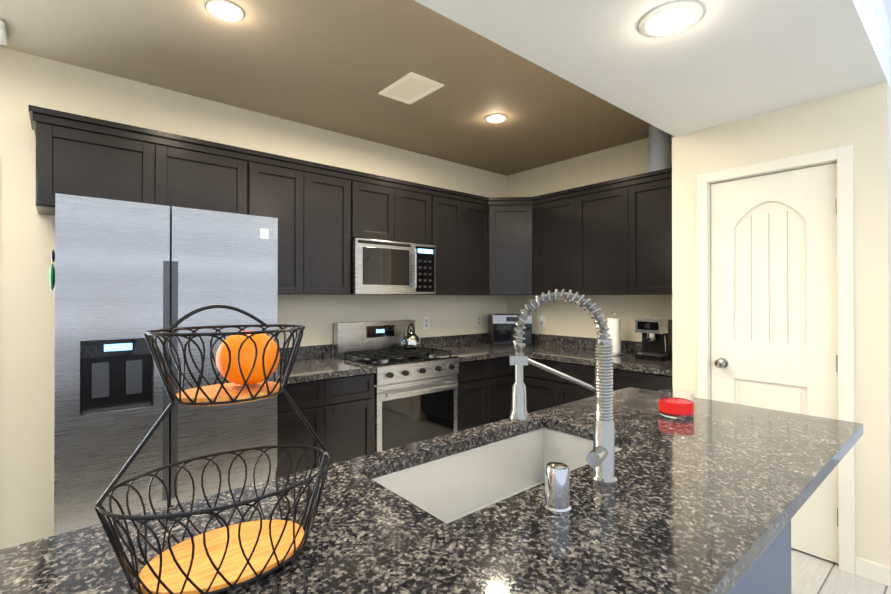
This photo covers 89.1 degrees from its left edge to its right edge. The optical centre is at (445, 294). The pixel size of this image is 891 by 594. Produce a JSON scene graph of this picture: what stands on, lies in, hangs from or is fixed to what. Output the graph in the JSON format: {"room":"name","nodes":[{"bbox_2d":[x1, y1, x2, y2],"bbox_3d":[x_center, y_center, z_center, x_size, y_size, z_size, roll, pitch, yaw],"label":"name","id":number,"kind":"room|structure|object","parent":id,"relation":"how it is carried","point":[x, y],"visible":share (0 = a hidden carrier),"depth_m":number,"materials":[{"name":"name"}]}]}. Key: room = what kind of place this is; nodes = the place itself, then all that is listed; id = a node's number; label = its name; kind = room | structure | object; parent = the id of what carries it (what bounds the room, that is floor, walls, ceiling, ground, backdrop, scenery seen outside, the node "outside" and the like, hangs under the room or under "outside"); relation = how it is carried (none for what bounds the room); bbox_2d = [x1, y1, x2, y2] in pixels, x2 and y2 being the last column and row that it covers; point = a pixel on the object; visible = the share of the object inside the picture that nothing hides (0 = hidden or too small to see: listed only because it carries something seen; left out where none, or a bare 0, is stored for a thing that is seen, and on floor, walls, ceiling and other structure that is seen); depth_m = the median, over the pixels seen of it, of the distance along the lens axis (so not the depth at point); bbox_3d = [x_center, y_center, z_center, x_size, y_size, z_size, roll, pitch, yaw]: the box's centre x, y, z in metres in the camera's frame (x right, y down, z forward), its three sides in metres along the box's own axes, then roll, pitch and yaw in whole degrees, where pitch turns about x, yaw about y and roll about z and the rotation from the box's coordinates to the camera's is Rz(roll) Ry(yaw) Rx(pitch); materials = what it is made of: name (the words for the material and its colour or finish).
{"room":"kitchen","nodes":[
{"label":"kitchen","id":0,"kind":"room"},
{"bbox_2d":[0,47,506,548],"bbox_3d":[-1.563,0.051,3.111,5.980,2.700,0.120,0,0,-40],"label":"wall","id":1,"kind":"structure","parent":0,"point":[26,367],"depth_m":2.53,"materials":[{"name":"paint"}]},
{"bbox_2d":[32,109,171,215],"bbox_3d":[-1.905,-0.664,2.527,0.558,0.455,0.327,0,0,-40],"label":"upper cabinet","id":2,"kind":"object","parent":1,"relation":"attached to","point":[78,156],"depth_m":2.39,"materials":[{"name":"black wood"}]},
{"bbox_2d":[172,137,251,214],"bbox_3d":[-1.569,-0.663,2.811,0.558,0.455,0.327,0,0,-40],"label":"upper cabinet","id":3,"kind":"object","parent":1,"relation":"attached to","point":[205,176],"depth_m":2.74,"materials":[{"name":"black wood"}]},
{"bbox_2d":[252,153,315,294],"bbox_3d":[-1.192,-0.444,3.130,0.422,0.890,0.327,0,0,-40],"label":"upper cabinet","id":4,"kind":"object","parent":1,"relation":"attached to","point":[283,189],"depth_m":3.05,"materials":[{"name":"black wood"}]},
{"bbox_2d":[287,322,295,337],"bbox_3d":[-1.147,0.263,3.378,0.072,0.116,0.008,0,0,-40],"label":"electrical outlet","id":5,"kind":"object","parent":1,"relation":"attached to","point":[290,323],"visible":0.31,"depth_m":3.37,"materials":[{"name":"white plastic"}]},
{"bbox_2d":[316,165,355,294],"bbox_3d":[-0.960,-0.443,3.326,0.421,0.890,0.327,0,0,-40],"label":"upper cabinet","id":6,"kind":"object","parent":1,"relation":"attached to","point":[335,188],"depth_m":3.26,"materials":[{"name":"black wood"}]},
{"bbox_2d":[356,173,403,241],"bbox_3d":[-0.630,-0.651,3.607,0.436,0.470,0.327,0,0,-40],"label":"upper cabinet","id":7,"kind":"object","parent":1,"relation":"attached to","point":[379,200],"depth_m":3.51,"materials":[{"name":"black wood"}]},
{"bbox_2d":[350,238,435,294],"bbox_3d":[-0.475,-0.204,3.670,0.752,0.414,0.428,0,0,-40],"label":"microwave","id":8,"kind":"object","parent":7,"relation":"attached to","point":[380,267],"visible":0.96,"depth_m":3.51,"materials":[{"name":"silver metal"}]},
{"bbox_2d":[404,181,435,244],"bbox_3d":[-0.385,-0.650,3.814,0.436,0.470,0.327,0,0,-40],"label":"upper cabinet","id":9,"kind":"object","parent":1,"relation":"attached to","point":[419,200],"depth_m":3.76,"materials":[{"name":"black wood"}]},
{"bbox_2d":[423,317,428,329],"bbox_3d":[-0.178,0.267,4.199,0.072,0.116,0.008,0,0,-40],"label":"electrical outlet","id":10,"kind":"object","parent":1,"relation":"attached to","point":[425,322],"visible":1,"depth_m":4.19,"materials":[{"name":"white plastic"}]},
{"bbox_2d":[430,189,455,294],"bbox_3d":[-0.063,-0.439,4.086,0.402,0.890,0.327,0,0,-40],"label":"upper cabinet","id":11,"kind":"object","parent":1,"relation":"attached to","point":[445,199],"depth_m":3.94,"materials":[{"name":"black wood"}]},
{"bbox_2d":[420,333,488,348],"bbox_3d":[0.172,0.448,4.476,1.279,0.100,0.020,0,0,-40],"label":"backsplash","id":12,"kind":"structure","parent":1,"relation":"attached to","point":[465,339],"depth_m":4.41,"materials":[{"name":"grey stone"}]},
{"bbox_2d":[456,193,487,294],"bbox_3d":[0.187,-0.438,4.270,0.450,0.890,0.369,0,0,-40],"label":"upper cabinet","id":13,"kind":"object","parent":1,"relation":"attached to","point":[471,210],"depth_m":4.14,"materials":[{"name":"black wood"}]},
{"bbox_2d":[476,315,480,325],"bbox_3d":[0.341,0.269,4.638,0.072,0.116,0.008,0,0,-40],"label":"electrical outlet","id":14,"kind":"object","parent":1,"relation":"attached to","point":[478,320],"visible":1,"depth_m":4.63,"materials":[{"name":"white plastic"}]},
{"bbox_2d":[488,197,535,294],"bbox_3d":[0.627,-0.437,4.446,0.669,0.890,0.669,0,0,-40],"label":"upper cabinet","id":15,"kind":"object","parent":1,"relation":"attached to","point":[511,220],"depth_m":4.26,"materials":[{"name":"black wood"}]},
{"bbox_2d":[0,0,650,175],"bbox_3d":[-0.946,-1.353,2.298,6.100,0.100,2.170,0,0,-40],"label":"ceiling","id":16,"kind":"structure","parent":0,"point":[337,66],"depth_m":2.61,"materials":[{"name":"brown paint"}]},
{"bbox_2d":[0,20,7,44],"bbox_3d":[-2.223,-1.278,2.166,0.180,0.050,0.180,0,0,-40],"label":"smoke detector","id":17,"kind":"object","parent":16,"relation":"attached to","point":[3,37],"visible":0.96,"depth_m":2.19,"materials":[{"name":"white plastic"}]},
{"bbox_2d":[206,0,243,21],"bbox_3d":[-1.010,-1.298,2.079,0.158,0.012,0.158,0,0,-40],"label":"recessed light","id":18,"kind":"object","parent":16,"relation":"in","point":[226,10],"visible":1,"depth_m":2.07,"materials":[{"name":"white plastic"}]},
{"bbox_2d":[378,72,443,104],"bbox_3d":[-0.221,-1.295,2.865,0.250,0.010,0.360,0,0,-40],"label":"ceiling vent","id":19,"kind":"object","parent":16,"relation":"in","point":[410,88],"visible":1,"depth_m":2.85,"materials":[{"name":"beige"}]},
{"bbox_2d":[485,113,506,122],"bbox_3d":[0.370,-1.291,3.327,0.158,0.012,0.158,0,0,-40],"label":"recessed light","id":20,"kind":"object","parent":16,"relation":"in","point":[495,117],"visible":1,"depth_m":3.31,"materials":[{"name":"white plastic"}]},
{"bbox_2d":[646,125,671,172],"bbox_3d":[1.655,-1.114,3.497,0.190,0.364,0.190,0,0,-40],"label":"flue","id":21,"kind":"object","parent":16,"relation":"attached to","point":[660,143],"visible":0.75,"depth_m":3.43,"materials":[{"name":"grey metal"}]},
{"bbox_2d":[507,135,673,341],"bbox_3d":[1.368,0.057,4.185,0.120,2.700,2.030,0,0,-40],"label":"wall","id":22,"kind":"structure","parent":0,"point":[566,318],"depth_m":4.16,"materials":[{"name":"paint"}]},
{"bbox_2d":[535,315,544,334],"bbox_3d":[0.945,0.311,4.549,0.051,0.200,0.087,0,0,-40],"label":"electrical outlet","id":23,"kind":"object","parent":22,"relation":"attached to","point":[541,319],"visible":1,"depth_m":4.54,"materials":[{"name":"white plastic"}]},
{"bbox_2d":[536,189,583,294],"bbox_3d":[1.075,-0.438,4.152,0.365,0.890,0.581,0,0,-40],"label":"upper cabinet","id":24,"kind":"object","parent":22,"relation":"attached to","point":[559,216],"depth_m":4.02,"materials":[{"name":"black wood"}]},
{"bbox_2d":[532,333,641,352],"bbox_3d":[1.314,0.447,4.133,0.020,0.100,2.021,0,0,-40],"label":"backsplash","id":25,"kind":"structure","parent":22,"relation":"attached to","point":[541,339],"depth_m":4.22,"materials":[{"name":"grey stone"}]},
{"bbox_2d":[584,181,619,294],"bbox_3d":[1.393,-0.440,3.809,0.322,0.890,0.587,0,0,-40],"label":"upper cabinet","id":26,"kind":"object","parent":22,"relation":"attached to","point":[612,237],"depth_m":3.71,"materials":[{"name":"black wood"}]},
{"bbox_2d":[620,169,671,294],"bbox_3d":[1.679,-0.442,3.472,0.322,0.890,0.532,0,0,-40],"label":"upper cabinet","id":27,"kind":"object","parent":22,"relation":"attached to","point":[646,201],"depth_m":3.43,"materials":[{"name":"black wood"}]},
{"bbox_2d":[414,0,889,136],"bbox_3d":[0.075,-1.189,1.091,6.100,0.320,0.990,0,0,-40],"label":"ceiling","id":28,"kind":"structure","parent":0,"point":[720,62],"depth_m":1.92,"materials":[{"name":"white paint"}]},
{"bbox_2d":[639,1,702,36],"bbox_3d":[0.838,-1.020,1.690,0.216,0.012,0.216,0,0,-40],"label":"recessed light","id":29,"kind":"object","parent":28,"relation":"in","point":[670,19],"visible":1,"depth_m":1.68,"materials":[{"name":"white plastic"}]},
{"bbox_2d":[672,82,890,584],"bbox_3d":[2.099,0.050,2.812,0.780,2.700,1.010,0,0,-40],"label":"wall","id":30,"kind":"structure","parent":0,"point":[858,120],"depth_m":2.26,"materials":[{"name":"paint"}]},
{"bbox_2d":[711,163,838,563],"bbox_3d":[1.815,0.354,2.548,0.105,2.065,0.600,0,0,-40],"label":"pantry door","id":31,"kind":"structure","parent":30,"relation":"in","point":[774,344],"depth_m":2.52,"materials":[{"name":"beige paint"}]},
{"bbox_2d":[697,145,854,574],"bbox_3d":[1.831,0.326,2.564,0.086,2.145,0.730,0,0,-40],"label":"door frame","id":32,"kind":"structure","parent":30,"relation":"attached to","point":[842,157],"depth_m":2.30,"materials":[{"name":"beige paint"}]},
{"bbox_2d":[855,556,889,586],"bbox_3d":[1.796,1.353,2.549,0.012,0.090,1.010,0,0,-40],"label":"baseboard","id":33,"kind":"structure","parent":30,"relation":"attached to","point":[873,571],"depth_m":2.21,"materials":[{"name":"beige paint"}]},
{"bbox_2d":[791,548,890,593],"bbox_3d":[0.617,1.435,0.082,9.000,0.100,7.550,0,0,-40],"label":"floor","id":34,"kind":"structure","parent":0,"point":[811,574],"depth_m":2.22,"materials":[{"name":"tile"}]},
{"bbox_2d":[54,193,277,534],"bbox_3d":[-1.521,0.495,2.456,0.900,1.805,0.871,0,0,-40],"label":"fridge","id":35,"kind":"object","parent":34,"relation":"on","point":[128,274],"visible":0.75,"depth_m":2.04,"materials":[{"name":"grey metal"}]},
{"bbox_2d":[49,250,54,289],"bbox_3d":[-1.695,-0.104,1.952,0.021,0.178,0.049,0,0,-40],"label":"magnet","id":36,"kind":"object","parent":35,"relation":"attached to","point":[52,276],"visible":1,"depth_m":1.94,"materials":[{"name":"green plastic"}]},
{"bbox_2d":[277,344,376,477],"bbox_3d":[-0.966,0.896,3.084,0.745,1.010,0.673,0,0,-40],"label":"base cabinet","id":37,"kind":"object","parent":34,"relation":"on","point":[331,396],"visible":0.48,"depth_m":2.90,"materials":[{"name":"wood"}]},
{"bbox_2d":[334,320,458,452],"bbox_3d":[-0.371,0.814,3.542,0.744,1.180,0.697,0,0,-40],"label":"range","id":38,"kind":"object","parent":34,"relation":"on","point":[415,397],"visible":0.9,"depth_m":3.38,"materials":[{"name":"silver metal"}]},
{"bbox_2d":[401,323,420,348],"bbox_3d":[-0.299,0.343,3.761,0.201,0.207,0.172,0,0,-40],"label":"kettle","id":39,"kind":"object","parent":38,"relation":"on","point":[410,340],"visible":1,"depth_m":3.71,"materials":[{"name":"silver metal"}]},
{"bbox_2d":[455,361,483,430],"bbox_3d":[0.041,0.971,3.949,0.392,0.870,0.653,0,0,-40],"label":"base cabinet","id":40,"kind":"object","parent":34,"relation":"on","point":[470,377],"depth_m":3.67,"materials":[{"name":"wood"}]},
{"bbox_2d":[436,341,671,388],"bbox_3d":[0.826,0.515,3.719,1.299,0.040,2.021,0,0,-40],"label":"countertop","id":41,"kind":"structure","parent":40,"relation":"on","point":[579,364],"depth_m":3.64,"materials":[{"name":"grey stone"}]},
{"bbox_2d":[489,314,531,345],"bbox_3d":[0.640,0.347,4.480,0.380,0.300,0.325,0,0,-2],"label":"air fryer","id":42,"kind":"object","parent":41,"relation":"on","point":[501,330],"visible":0.69,"depth_m":4.36,"materials":[{"name":"black plastic"}]},
{"bbox_2d":[607,312,623,354],"bbox_3d":[1.391,0.320,3.738,0.150,0.347,0.150,0,0,-40],"label":"paper towel holder","id":43,"kind":"object","parent":41,"relation":"on","point":[614,326],"visible":0.79,"depth_m":3.69,"materials":[{"name":"white paper"}]},
{"bbox_2d":[635,317,671,360],"bbox_3d":[1.592,0.338,3.454,0.341,0.308,0.224,0,0,-40],"label":"espresso machine","id":44,"kind":"object","parent":41,"relation":"on","point":[656,338],"visible":0.96,"depth_m":3.42,"materials":[{"name":"black plastic"}]},
{"bbox_2d":[484,369,514,424],"bbox_3d":[0.273,0.972,4.100,0.391,0.870,0.721,0,0,-40],"label":"base cabinet","id":45,"kind":"object","parent":34,"relation":"on","point":[486,378],"depth_m":3.88,"materials":[{"name":"wood"}]},
{"bbox_2d":[523,373,563,412],"bbox_3d":[0.989,0.971,3.996,0.689,0.870,0.539,0,0,-40],"label":"base cabinet","id":46,"kind":"object","parent":34,"relation":"on","point":[542,393],"depth_m":3.76,"materials":[{"name":"wood"}]},
{"bbox_2d":[564,381,594,403],"bbox_3d":[1.287,0.969,3.676,0.648,0.870,0.569,0,0,-40],"label":"base cabinet","id":47,"kind":"object","parent":34,"relation":"on","point":[573,391],"depth_m":3.52,"materials":[{"name":"wood"}]},
{"bbox_2d":[613,377,672,391],"bbox_3d":[1.561,0.968,3.352,0.648,0.870,0.514,0,0,-40],"label":"base cabinet","id":48,"kind":"object","parent":34,"relation":"on","point":[667,383],"depth_m":3.04,"materials":[{"name":"wood"}]},
{"bbox_2d":[732,523,790,593],"bbox_3d":[-0.078,0.955,1.005,2.930,0.870,0.733,0,0,-40],"label":"kitchen island","id":49,"kind":"object","parent":34,"relation":"on","point":[772,575],"depth_m":1.53,"materials":[{"name":"white paint"}]},
{"bbox_2d":[0,387,862,593],"bbox_3d":[-0.013,0.500,0.955,3.360,0.040,0.910,0,0,-40],"label":"island countertop","id":50,"kind":"structure","parent":49,"relation":"on","point":[694,505],"depth_m":0.96,"materials":[{"name":"grey stone"}]},
{"bbox_2d":[94,305,331,593],"bbox_3d":[-0.387,0.249,0.810,0.380,0.458,0.269,0,0,-40],"label":"fruit basket","id":51,"kind":"object","parent":50,"relation":"on","point":[222,559],"visible":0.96,"depth_m":0.78,"materials":[{"name":"black metal"}]},
{"bbox_2d":[215,331,279,384],"bbox_3d":[-0.364,0.117,0.837,0.109,0.100,0.109,0,0,-40],"label":"orange","id":52,"kind":"object","parent":51,"relation":"in","point":[247,352],"visible":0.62,"depth_m":0.80,"materials":[{"name":"orange food"}]},
{"bbox_2d":[372,428,621,522],"bbox_3d":[0.196,0.627,1.364,0.886,0.208,0.441,0,0,-40],"label":"sink","id":53,"kind":"object","parent":50,"relation":"in","point":[449,489],"visible":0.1,"depth_m":1.57,"materials":[{"name":"white ceramic"}]},
{"bbox_2d":[543,462,571,514],"bbox_3d":[0.251,0.429,1.015,0.062,0.100,0.062,0,0,-40],"label":"soap dispenser","id":54,"kind":"object","parent":50,"relation":"on","point":[557,488],"visible":1,"depth_m":0.99,"materials":[{"name":"silver metal"}]},
{"bbox_2d":[509,289,617,485],"bbox_3d":[0.309,0.233,1.187,0.196,0.495,0.247,0,0,-40],"label":"faucet","id":55,"kind":"object","parent":50,"relation":"on","point":[600,458],"visible":0.98,"depth_m":1.16,"materials":[{"name":"grey metal"}]},
{"bbox_2d":[659,389,693,418],"bbox_3d":[0.923,0.439,1.814,0.127,0.090,0.127,0,0,-40],"label":"candle jar","id":56,"kind":"object","parent":50,"relation":"on","point":[677,404],"visible":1,"depth_m":1.76,"materials":[{"name":"clear glass"}]},
{"bbox_2d":[882,0,890,143],"bbox_3d":[0.828,-0.409,1.142,7.320,3.600,0.100,0,0,-40],"label":"wall","id":57,"kind":"structure","parent":0,"point":[887,4],"depth_m":2.25,"materials":[{"name":"paint"}]}
]}

